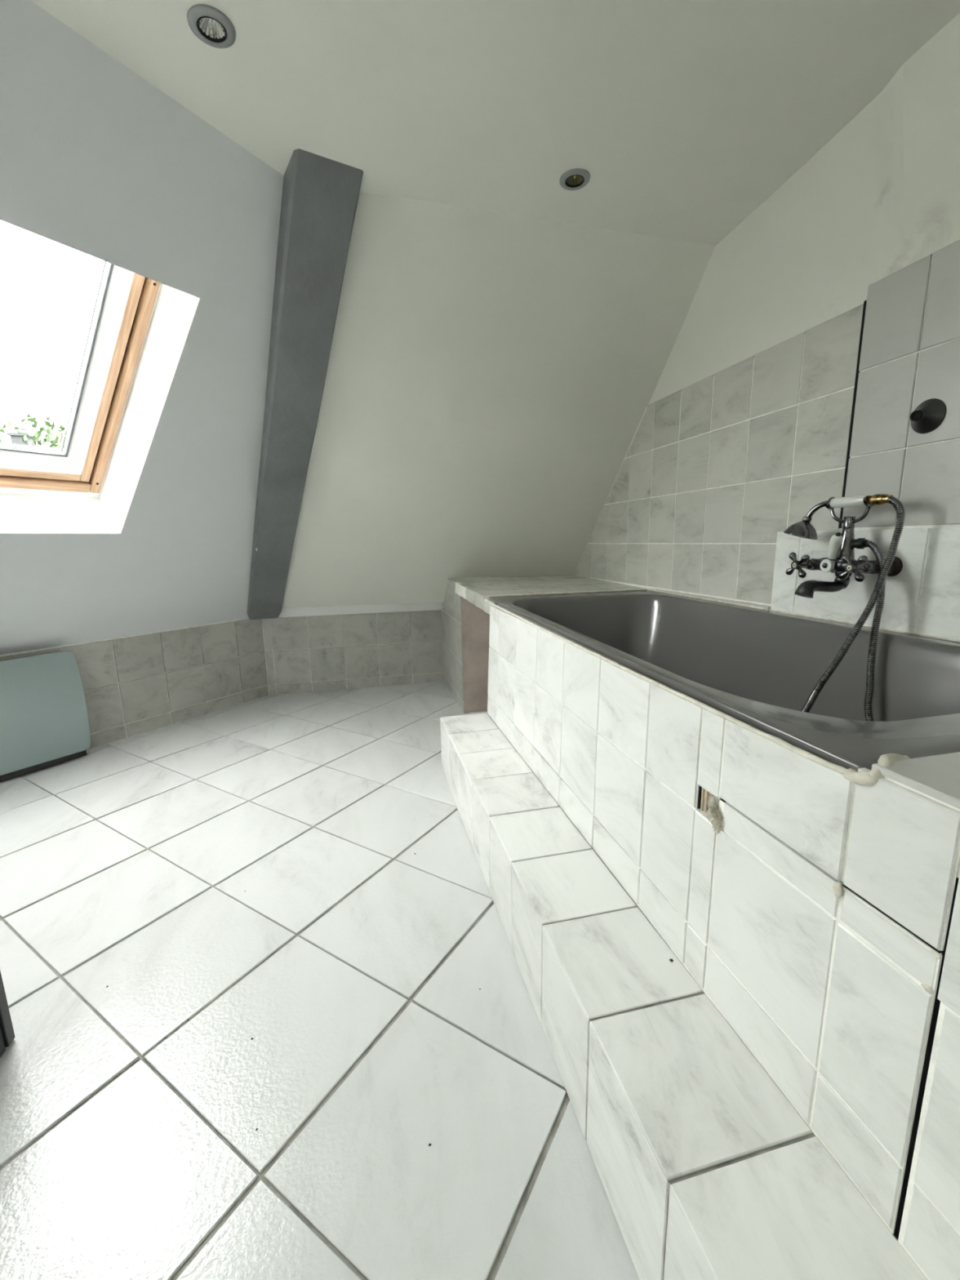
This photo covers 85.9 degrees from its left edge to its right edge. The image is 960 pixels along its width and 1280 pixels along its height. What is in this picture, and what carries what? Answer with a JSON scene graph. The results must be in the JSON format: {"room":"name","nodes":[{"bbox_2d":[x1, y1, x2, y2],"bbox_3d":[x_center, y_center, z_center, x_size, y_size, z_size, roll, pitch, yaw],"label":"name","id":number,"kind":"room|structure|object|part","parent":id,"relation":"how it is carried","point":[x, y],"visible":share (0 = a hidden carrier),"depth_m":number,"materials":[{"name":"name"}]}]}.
{"room":"bathroom","nodes":[
{"label":"bathroom","id":0,"kind":"room"},
{"bbox_2d":[0,617,269,749],"bbox_3d":[-1.754,0.248,2.339,0.106,0.550,1.880,6,13,31],"label":"wall","id":1,"kind":"structure","parent":0,"point":[133,685],"depth_m":2.55,"materials":[{"name":"tile"}]},
{"bbox_2d":[0,0,284,654],"bbox_3d":[-1.563,-0.565,1.219,1.559,1.540,3.377,6,13,31],"label":"wall","id":2,"kind":"structure","parent":0,"point":[97,161],"depth_m":1.58,"materials":[{"name":"paint"}]},
{"bbox_2d":[0,260,161,498],"bbox_3d":[-1.386,-0.827,1.384,0.831,0.820,0.845,6,13,31],"label":"window","id":3,"kind":"structure","parent":2,"relation":"in","point":[127,301],"depth_m":1.69,"materials":[{"name":"brown wood"}]},
{"bbox_2d":[0,681,639,1279],"bbox_3d":[-0.464,0.743,1.057,3.185,0.085,4.570,-4,11,-13],"label":"floor","id":4,"kind":"structure","parent":0,"point":[355,962],"depth_m":0.96,"materials":[{"name":"grey tile"}]},
{"bbox_2d":[0,970,15,1057],"bbox_3d":[-1.028,0.634,0.662,0.463,0.300,0.475,-4,11,-13],"label":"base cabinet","id":5,"kind":"object","parent":4,"relation":"on","point":[6,1031],"visible":1,"depth_m":0.92,"materials":[{"name":"black metal"}]},
{"bbox_2d":[0,651,91,781],"bbox_3d":[-1.917,0.335,1.871,0.118,0.462,0.806,6,13,31],"label":"heater","id":6,"kind":"object","parent":4,"relation":"on","point":[44,722],"visible":1,"depth_m":2.05,"materials":[{"name":"teal"}]},
{"bbox_2d":[440,712,927,1279],"bbox_3d":[0.296,0.674,0.562,0.189,0.220,3.075,-4,11,-13],"label":"tiled step","id":7,"kind":"structure","parent":4,"relation":"on","point":[706,1169],"depth_m":0.67,"materials":[{"name":"grey tile"}]},
{"bbox_2d":[441,574,959,1279],"bbox_3d":[0.603,0.302,1.238,0.777,0.679,4.358,-4,11,-13],"label":"surround","id":8,"kind":"object","parent":4,"relation":"on","point":[816,909],"visible":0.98,"depth_m":0.60,"materials":[{"name":"white tile"}]},
{"bbox_2d":[484,588,959,785],"bbox_3d":[0.547,0.161,1.389,0.756,0.441,1.644,-4,11,-13],"label":"bathtub","id":9,"kind":"object","parent":8,"relation":"in","point":[754,669],"visible":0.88,"depth_m":1.26,"materials":[{"name":"grey ceramic"}]},
{"bbox_2d":[261,602,444,695],"bbox_3d":[-0.411,-0.093,3.253,1.995,0.830,0.106,-4,11,-13],"label":"wall","id":10,"kind":"structure","parent":0,"point":[312,653],"depth_m":3.14,"materials":[{"name":"tile"}]},
{"bbox_2d":[278,602,441,617],"bbox_3d":[-0.764,-0.227,3.099,1.075,0.137,0.038,-4,11,-13],"label":"trim","id":11,"kind":"structure","parent":10,"relation":"attached to","point":[354,609],"depth_m":3.10,"materials":[{"name":"white paint"}]},
{"bbox_2d":[31,0,959,245],"bbox_3d":[-0.323,-1.018,-0.018,3.185,0.100,3.080,-4,11,-13],"label":"ceiling","id":12,"kind":"structure","parent":0,"point":[683,117],"depth_m":1.11,"materials":[{"name":"paint"}]},
{"bbox_2d":[186,4,235,48],"bbox_3d":[-0.504,-1.158,0.968,0.082,0.022,0.082,-4,11,-13],"label":"recessed light","id":13,"kind":"object","parent":12,"relation":"in","point":[210,24],"visible":1,"depth_m":0.97,"materials":[{"name":"grey metal"}]},
{"bbox_3d":[-0.504,-1.160,0.967,0.006,0.013,0.006,-4,11,-13],"label":"bulb","id":14,"kind":"part","parent":13,"relation":"part of","materials":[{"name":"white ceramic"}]},
{"bbox_2d":[559,168,590,190],"bbox_3d":[0.256,-1.253,1.395,0.082,0.022,0.082,-4,11,-13],"label":"recessed light","id":15,"kind":"object","parent":12,"relation":"in","point":[575,179],"visible":1,"depth_m":1.40,"materials":[{"name":"grey metal"}]},
{"bbox_2d":[282,191,715,608],"bbox_3d":[-0.193,-0.900,2.365,1.955,1.594,1.722,-4,11,-13],"label":"wall","id":16,"kind":"structure","parent":0,"point":[491,378],"depth_m":2.01,"materials":[{"name":"paint"}]},
{"bbox_2d":[247,148,363,619],"bbox_3d":[-0.853,-0.695,2.194,0.181,1.390,1.875,-8,13,-31],"label":"beam","id":17,"kind":"structure","parent":16,"relation":"attached to","point":[320,195],"depth_m":1.68,"materials":[{"name":"grey paint"}]},
{"bbox_2d":[573,13,959,642],"bbox_3d":[0.959,-0.291,1.277,0.235,1.918,4.500,-4,11,-13],"label":"wall","id":18,"kind":"structure","parent":0,"point":[809,340],"depth_m":1.35,"materials":[{"name":"tile"}]},
{"bbox_2d":[785,497,902,598],"bbox_3d":[0.848,-0.219,1.241,0.193,0.230,0.216,-4,11,-13],"label":"mixer tap","id":19,"kind":"object","parent":18,"relation":"attached to","point":[840,561],"visible":0.98,"depth_m":1.23,"materials":[{"name":"silver metal"}]},
{"bbox_3d":[0.826,-0.192,1.320,0.052,0.064,0.064,-4,11,-13],"label":"cross handle","id":20,"kind":"part","parent":19,"relation":"part of","materials":[{"name":"silver metal"}]},
{"bbox_3d":[0.829,-0.136,1.245,0.148,0.067,0.041,-4,11,-13],"label":"spout","id":21,"kind":"part","parent":19,"relation":"part of","materials":[{"name":"silver metal"}]},
{"bbox_3d":[0.846,-0.221,1.227,0.026,0.059,0.041,4,12,26],"label":"lever","id":22,"kind":"part","parent":19,"relation":"part of","materials":[{"name":"white ceramic"}]},
{"bbox_2d":[783,493,893,540],"bbox_3d":[0.856,-0.296,1.255,0.080,0.104,0.253,-4,11,-13],"label":"handset","id":23,"kind":"object","parent":19,"relation":"on","point":[804,529],"visible":0.98,"depth_m":1.27,"materials":[{"name":"white ceramic"}]},
{"bbox_2d":[809,558,878,573],"bbox_3d":[0.881,-0.181,1.257,0.045,0.045,0.174,-4,11,-13],"label":"tap","id":24,"kind":"object","parent":19,"relation":"on","point":[837,566],"depth_m":1.24,"materials":[{"name":"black metal"}]},
{"bbox_3d":[0.881,-0.241,1.238,0.038,0.106,0.038,-4,11,-13],"label":"riser stem","id":25,"kind":"part","parent":19,"relation":"part of","materials":[{"name":"silver metal"}]},
{"bbox_2d":[800,496,905,720],"bbox_3d":[0.800,0.054,1.075,0.397,0.707,0.207,-8,13,-31],"label":"shower hose","id":26,"kind":"object","parent":19,"relation":"attached to","point":[877,595],"visible":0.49,"depth_m":1.16,"materials":[{"name":"silver metal"}]},
{"bbox_3d":[0.862,-0.165,1.174,0.052,0.062,0.062,-4,11,-13],"label":"cross handle","id":27,"kind":"part","parent":19,"relation":"part of","materials":[{"name":"silver metal"}]},
{"bbox_2d":[850,537,868,549],"bbox_3d":[0.896,-0.228,1.219,0.026,0.026,0.034,-8,13,-32],"label":"outlet","id":28,"kind":"object","parent":19,"relation":"attached to","point":[860,543],"depth_m":1.21,"materials":[{"name":"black metal"}]},
{"bbox_2d":[910,398,946,433],"bbox_3d":[0.949,-0.482,1.109,0.039,0.070,0.070,-4,11,-13],"label":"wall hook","id":29,"kind":"object","parent":18,"relation":"attached to","point":[930,414],"visible":1,"depth_m":1.10,"materials":[{"name":"metal"}]},
{"label":"outside","id":30,"kind":"structure","parent":0,"visible":0},
{"bbox_2d":[0,413,68,451],"bbox_3d":[-5.479,-1.594,6.864,1.300,2.726,1.289,-4,11,-13],"label":"tree","id":31,"kind":"object","parent":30,"point":[55,442],"visible":0.09,"depth_m":6.67,"materials":[{"name":"green plant"}]},
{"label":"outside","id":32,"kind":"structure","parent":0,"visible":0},
{"bbox_2d":[6,427,36,446],"bbox_3d":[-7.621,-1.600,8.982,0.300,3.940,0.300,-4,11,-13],"label":"house","id":33,"kind":"structure","parent":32,"point":[16,437],"depth_m":8.53,"materials":[{"name":"white stone"}]},
{"bbox_2d":[17,427,27,433],"bbox_3d":[-7.654,-3.485,8.620,0.140,0.100,0.140,-4,11,-13],"label":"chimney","id":34,"kind":"object","parent":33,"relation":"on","point":[21,428],"depth_m":8.58,"materials":[{"name":"white stone"}]}
]}

